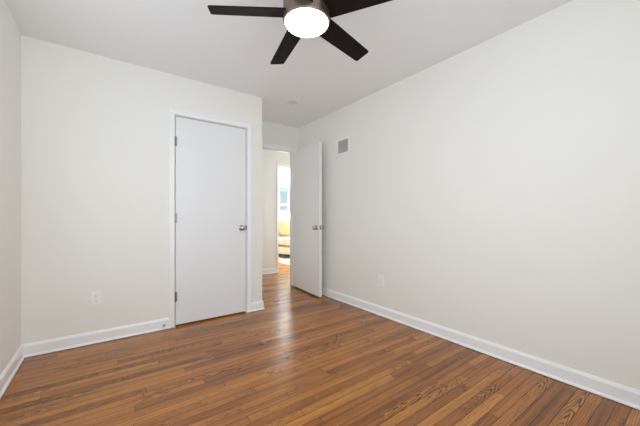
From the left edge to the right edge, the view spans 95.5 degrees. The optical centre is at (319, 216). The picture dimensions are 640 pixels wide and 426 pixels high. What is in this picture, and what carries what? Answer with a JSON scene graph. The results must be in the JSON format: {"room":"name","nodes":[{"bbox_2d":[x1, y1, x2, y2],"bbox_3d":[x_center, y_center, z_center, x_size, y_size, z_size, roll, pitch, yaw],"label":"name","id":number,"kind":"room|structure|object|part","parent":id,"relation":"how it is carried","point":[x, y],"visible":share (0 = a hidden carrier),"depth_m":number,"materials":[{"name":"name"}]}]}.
{"room":"empty bedroom","nodes":[
{"label":"empty bedroom","id":0,"kind":"room"},
{"bbox_2d":[0,0,20,374],"bbox_3d":[-1.848,-0.155,1.542,0.110,2.440,5.490,0,0,-36],"label":"wall","id":1,"kind":"structure","parent":0,"point":[10,35],"depth_m":1.95,"materials":[{"name":"white paint"}]},
{"bbox_2d":[0,345,24,398],"bbox_3d":[-1.244,1.014,0.827,0.023,0.102,3.402,0,0,-36],"label":"baseboard","id":2,"kind":"structure","parent":1,"relation":"attached to","point":[7,375],"depth_m":1.91,"materials":[{"name":"white wood"}]},
{"bbox_2d":[21,35,261,343],"bbox_3d":[-1.494,-0.155,2.818,1.966,2.440,0.110,0,0,-36],"label":"wall","id":3,"kind":"structure","parent":0,"point":[95,128],"depth_m":2.46,"materials":[{"name":"white paint"}]},
{"bbox_2d":[21,318,168,357],"bbox_3d":[-1.846,1.014,2.479,0.999,0.102,0.023,0,0,-36],"label":"baseboard","id":4,"kind":"structure","parent":3,"relation":"attached to","point":[83,339],"depth_m":2.43,"materials":[{"name":"white wood"}]},
{"bbox_2d":[91,291,100,304],"bbox_3d":[-1.892,0.685,2.454,0.070,0.115,0.009,0,0,-36],"label":"electrical outlet","id":5,"kind":"object","parent":3,"relation":"attached to","point":[96,295],"visible":1,"depth_m":2.45,"materials":[{"name":"white plastic"}]},
{"bbox_2d":[169,108,251,328],"bbox_3d":[-1.140,0.011,3.065,0.832,2.107,0.127,0,0,-36],"label":"door frame","id":6,"kind":"structure","parent":3,"relation":"attached to","point":[173,113],"depth_m":2.86,"materials":[{"name":"white wood"}]},
{"bbox_2d":[175,117,246,324],"bbox_3d":[-1.108,0.036,3.018,0.737,2.028,0.100,0,0,-36],"label":"door","id":7,"kind":"structure","parent":3,"relation":"in","point":[211,227],"depth_m":3.01,"materials":[{"name":"white paint"}]},
{"bbox_3d":[-0.849,0.120,3.185,0.066,0.066,0.065,0,0,-36],"label":"knob","id":8,"kind":"part","parent":7,"relation":"part of","materials":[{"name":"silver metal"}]},
{"bbox_2d":[262,150,289,272],"bbox_3d":[-0.626,-0.155,5.763,6.840,2.440,0.110,0,0,-36],"label":"wall","id":9,"kind":"structure","parent":0,"point":[269,158],"depth_m":5.46,"materials":[{"name":"white paint"}]},
{"bbox_2d":[262,268,276,274],"bbox_3d":[-2.088,1.014,4.614,3.122,0.102,0.023,0,0,-36],"label":"baseboard","id":10,"kind":"structure","parent":9,"relation":"attached to","point":[268,270],"depth_m":5.44,"materials":[{"name":"white wood"}]},
{"bbox_2d":[276,163,289,272],"bbox_3d":[-0.507,0.018,5.838,0.876,2.093,0.127,0,0,-36],"label":"door frame","id":11,"kind":"structure","parent":9,"relation":"attached to","point":[278,165],"depth_m":5.54,"materials":[{"name":"white wood"}]},
{"bbox_2d":[262,121,298,151],"bbox_3d":[-1.496,-0.155,3.717,3.022,2.440,0.110,0,0,-36],"label":"wall","id":12,"kind":"structure","parent":0,"point":[272,133],"depth_m":4.31,"materials":[{"name":"white paint"}]},
{"bbox_2d":[262,143,296,286],"bbox_3d":[-0.752,0.007,4.250,0.913,2.115,0.127,0,0,-36],"label":"door frame","id":13,"kind":"structure","parent":12,"relation":"attached to","point":[267,146],"depth_m":4.46,"materials":[{"name":"white wood"}]},
{"bbox_2d":[279,174,289,220],"bbox_3d":[-1.753,-0.155,8.938,4.920,2.440,0.110,0,0,-36],"label":"wall","id":14,"kind":"structure","parent":0,"point":[284,179],"depth_m":9.32,"materials":[{"name":"white paint"}]},
{"bbox_2d":[279,187,289,212],"bbox_3d":[-1.002,-0.545,9.428,0.850,0.840,0.204,0,0,-36],"label":"window","id":15,"kind":"structure","parent":14,"relation":"in","point":[286,189],"depth_m":9.32,"materials":[{"name":"white"}]},
{"bbox_2d":[279,187,289,191],"bbox_3d":[-0.968,-0.885,9.381,0.720,0.140,0.089,0,0,-36],"label":"roller shade","id":16,"kind":"object","parent":15,"relation":"attached to","point":[287,189],"depth_m":9.25,"materials":[{"name":"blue fabric"}]},
{"bbox_2d":[5,0,571,174],"bbox_3d":[-0.037,-1.425,4.862,6.950,0.100,8.720,0,0,-36],"label":"ceiling","id":17,"kind":"structure","parent":0,"point":[402,39],"depth_m":2.25,"materials":[{"name":"white paint"}]},
{"bbox_2d":[287,100,297,104],"bbox_3d":[-0.331,-1.367,3.466,0.132,0.017,0.132,0,0,-36],"label":"smoke detector","id":18,"kind":"object","parent":17,"relation":"attached to","point":[292,102],"visible":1,"depth_m":3.45,"materials":[{"name":"white plastic"}]},
{"bbox_2d":[207,0,391,63],"bbox_3d":[-0.069,-1.215,1.640,0.997,0.320,0.998,0,0,-36],"label":"ceiling fan","id":19,"kind":"object","parent":17,"relation":"hanging from","point":[301,18],"visible":1,"depth_m":1.58,"materials":[{"name":"brown metal"}]},
{"bbox_3d":[-0.380,-1.108,1.566,0.419,0.006,0.123,-4,16,-9],"label":"blade","id":20,"kind":"part","parent":19,"relation":"part of","materials":[{"name":"black wood"}]},
{"bbox_3d":[-0.214,-1.108,1.889,0.123,0.006,0.419,-17,4,-27],"label":"blade","id":21,"kind":"part","parent":19,"relation":"part of","materials":[{"name":"black wood"}]},
{"bbox_3d":[0.144,-1.108,1.832,0.419,0.006,0.123,6,-19,-45],"label":"blade","id":22,"kind":"part","parent":19,"relation":"part of","materials":[{"name":"black wood"}]},
{"bbox_3d":[0.200,-1.108,1.473,0.419,0.006,0.123,5,-13,27],"label":"blade","id":23,"kind":"part","parent":19,"relation":"part of","materials":[{"name":"black wood"}]},
{"bbox_2d":[0,263,639,425],"bbox_3d":[-0.037,1.115,4.862,6.950,0.100,8.720,0,0,-36],"label":"floor","id":24,"kind":"structure","parent":0,"point":[305,358],"depth_m":1.90,"materials":[{"name":"brown wood"}]},
{"bbox_2d":[279,257,289,265],"bbox_3d":[-0.223,1.059,7.715,2.330,0.012,2.230,0,0,-36],"label":"area rug","id":25,"kind":"object","parent":24,"relation":"on","point":[286,261],"visible":0.02,"depth_m":6.87,"materials":[{"name":"beige carpet"}]},
{"bbox_2d":[279,235,289,258],"bbox_3d":[-0.446,0.618,8.207,1.785,0.870,0.932,0,0,-36],"label":"sofa","id":26,"kind":"object","parent":25,"relation":"on","point":[284,241],"visible":0.15,"depth_m":7.44,"materials":[{"name":"beige fabric"}]},
{"bbox_2d":[279,220,289,235],"bbox_3d":[-0.920,0.305,8.017,0.532,0.465,0.217,0,0,-30],"label":"throw pillow","id":27,"kind":"object","parent":26,"relation":"on","point":[284,225],"visible":0.55,"depth_m":7.90,"materials":[{"name":"yellow fabric"}]},
{"bbox_2d":[279,236,289,245],"bbox_3d":[-0.739,0.645,7.862,0.906,0.230,0.720,0,0,-36],"label":"seat cushion","id":28,"kind":"object","parent":26,"relation":"on","point":[283,240],"depth_m":7.44,"materials":[{"name":"beige fabric"}]},
{"bbox_3d":[-0.450,0.871,8.212,1.750,0.235,0.900,0,0,-36],"label":"seat","id":29,"kind":"part","parent":26,"relation":"part of","materials":[{"name":"beige fabric"}]},
{"bbox_2d":[299,0,639,390],"bbox_3d":[0.962,-0.155,2.817,0.110,2.440,4.240,0,0,-36],"label":"wall","id":30,"kind":"structure","parent":0,"point":[492,188],"depth_m":2.11,"materials":[{"name":"white paint"}]},
{"bbox_2d":[293,142,323,296],"bbox_3d":[-0.194,0.030,4.118,0.170,2.030,0.777,0,0,-32],"label":"door","id":31,"kind":"structure","parent":30,"relation":"in","point":[308,227],"depth_m":4.05,"materials":[{"name":"white paint"}]},
{"bbox_2d":[337,136,349,155],"bbox_3d":[0.287,-0.887,3.641,0.009,0.202,0.240,0,0,-36],"label":"air vent","id":32,"kind":"object","parent":30,"relation":"in","point":[343,145],"visible":1,"depth_m":3.64,"materials":[{"name":"white plastic"}]},
{"bbox_2d":[379,275,383,286],"bbox_3d":[0.661,0.687,3.129,0.009,0.115,0.070,0,0,-36],"label":"electrical outlet","id":33,"kind":"object","parent":30,"relation":"attached to","point":[381,278],"visible":1,"depth_m":3.13,"materials":[{"name":"white plastic"}]},
{"bbox_2d":[322,287,639,409],"bbox_3d":[0.875,1.014,2.823,0.023,0.102,4.130,0,0,-36],"label":"baseboard","id":34,"kind":"structure","parent":30,"relation":"attached to","point":[625,395],"depth_m":2.10,"materials":[{"name":"white wood"}]},
{"bbox_3d":[-0.959,-0.155,3.659,0.110,2.440,0.618,0,0,-36],"label":"wall","id":35,"kind":"structure","parent":0,"visible":0},
{"bbox_2d":[247,300,264,312],"bbox_3d":[-0.942,1.014,3.589,0.211,0.102,0.751,0,0,-36],"label":"baseboard","id":36,"kind":"structure","parent":35,"relation":"attached to","point":[258,305],"depth_m":3.30,"materials":[{"name":"white wood"}]},
{"label":"outside","id":37,"kind":"structure","parent":0,"visible":0},
{"bbox_3d":[-3.752,1.490,13.632,18.000,0.150,9.550,0,0,-36],"label":"ground","id":38,"kind":"structure","parent":37,"visible":0},
{"bbox_2d":[279,189,289,210],"bbox_3d":[-4.394,-0.935,15.360,10.600,4.700,4.800,0,0,-36],"label":"house","id":39,"kind":"structure","parent":38,"relation":"on","point":[283,196],"depth_m":14.74,"materials":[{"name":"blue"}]}
]}

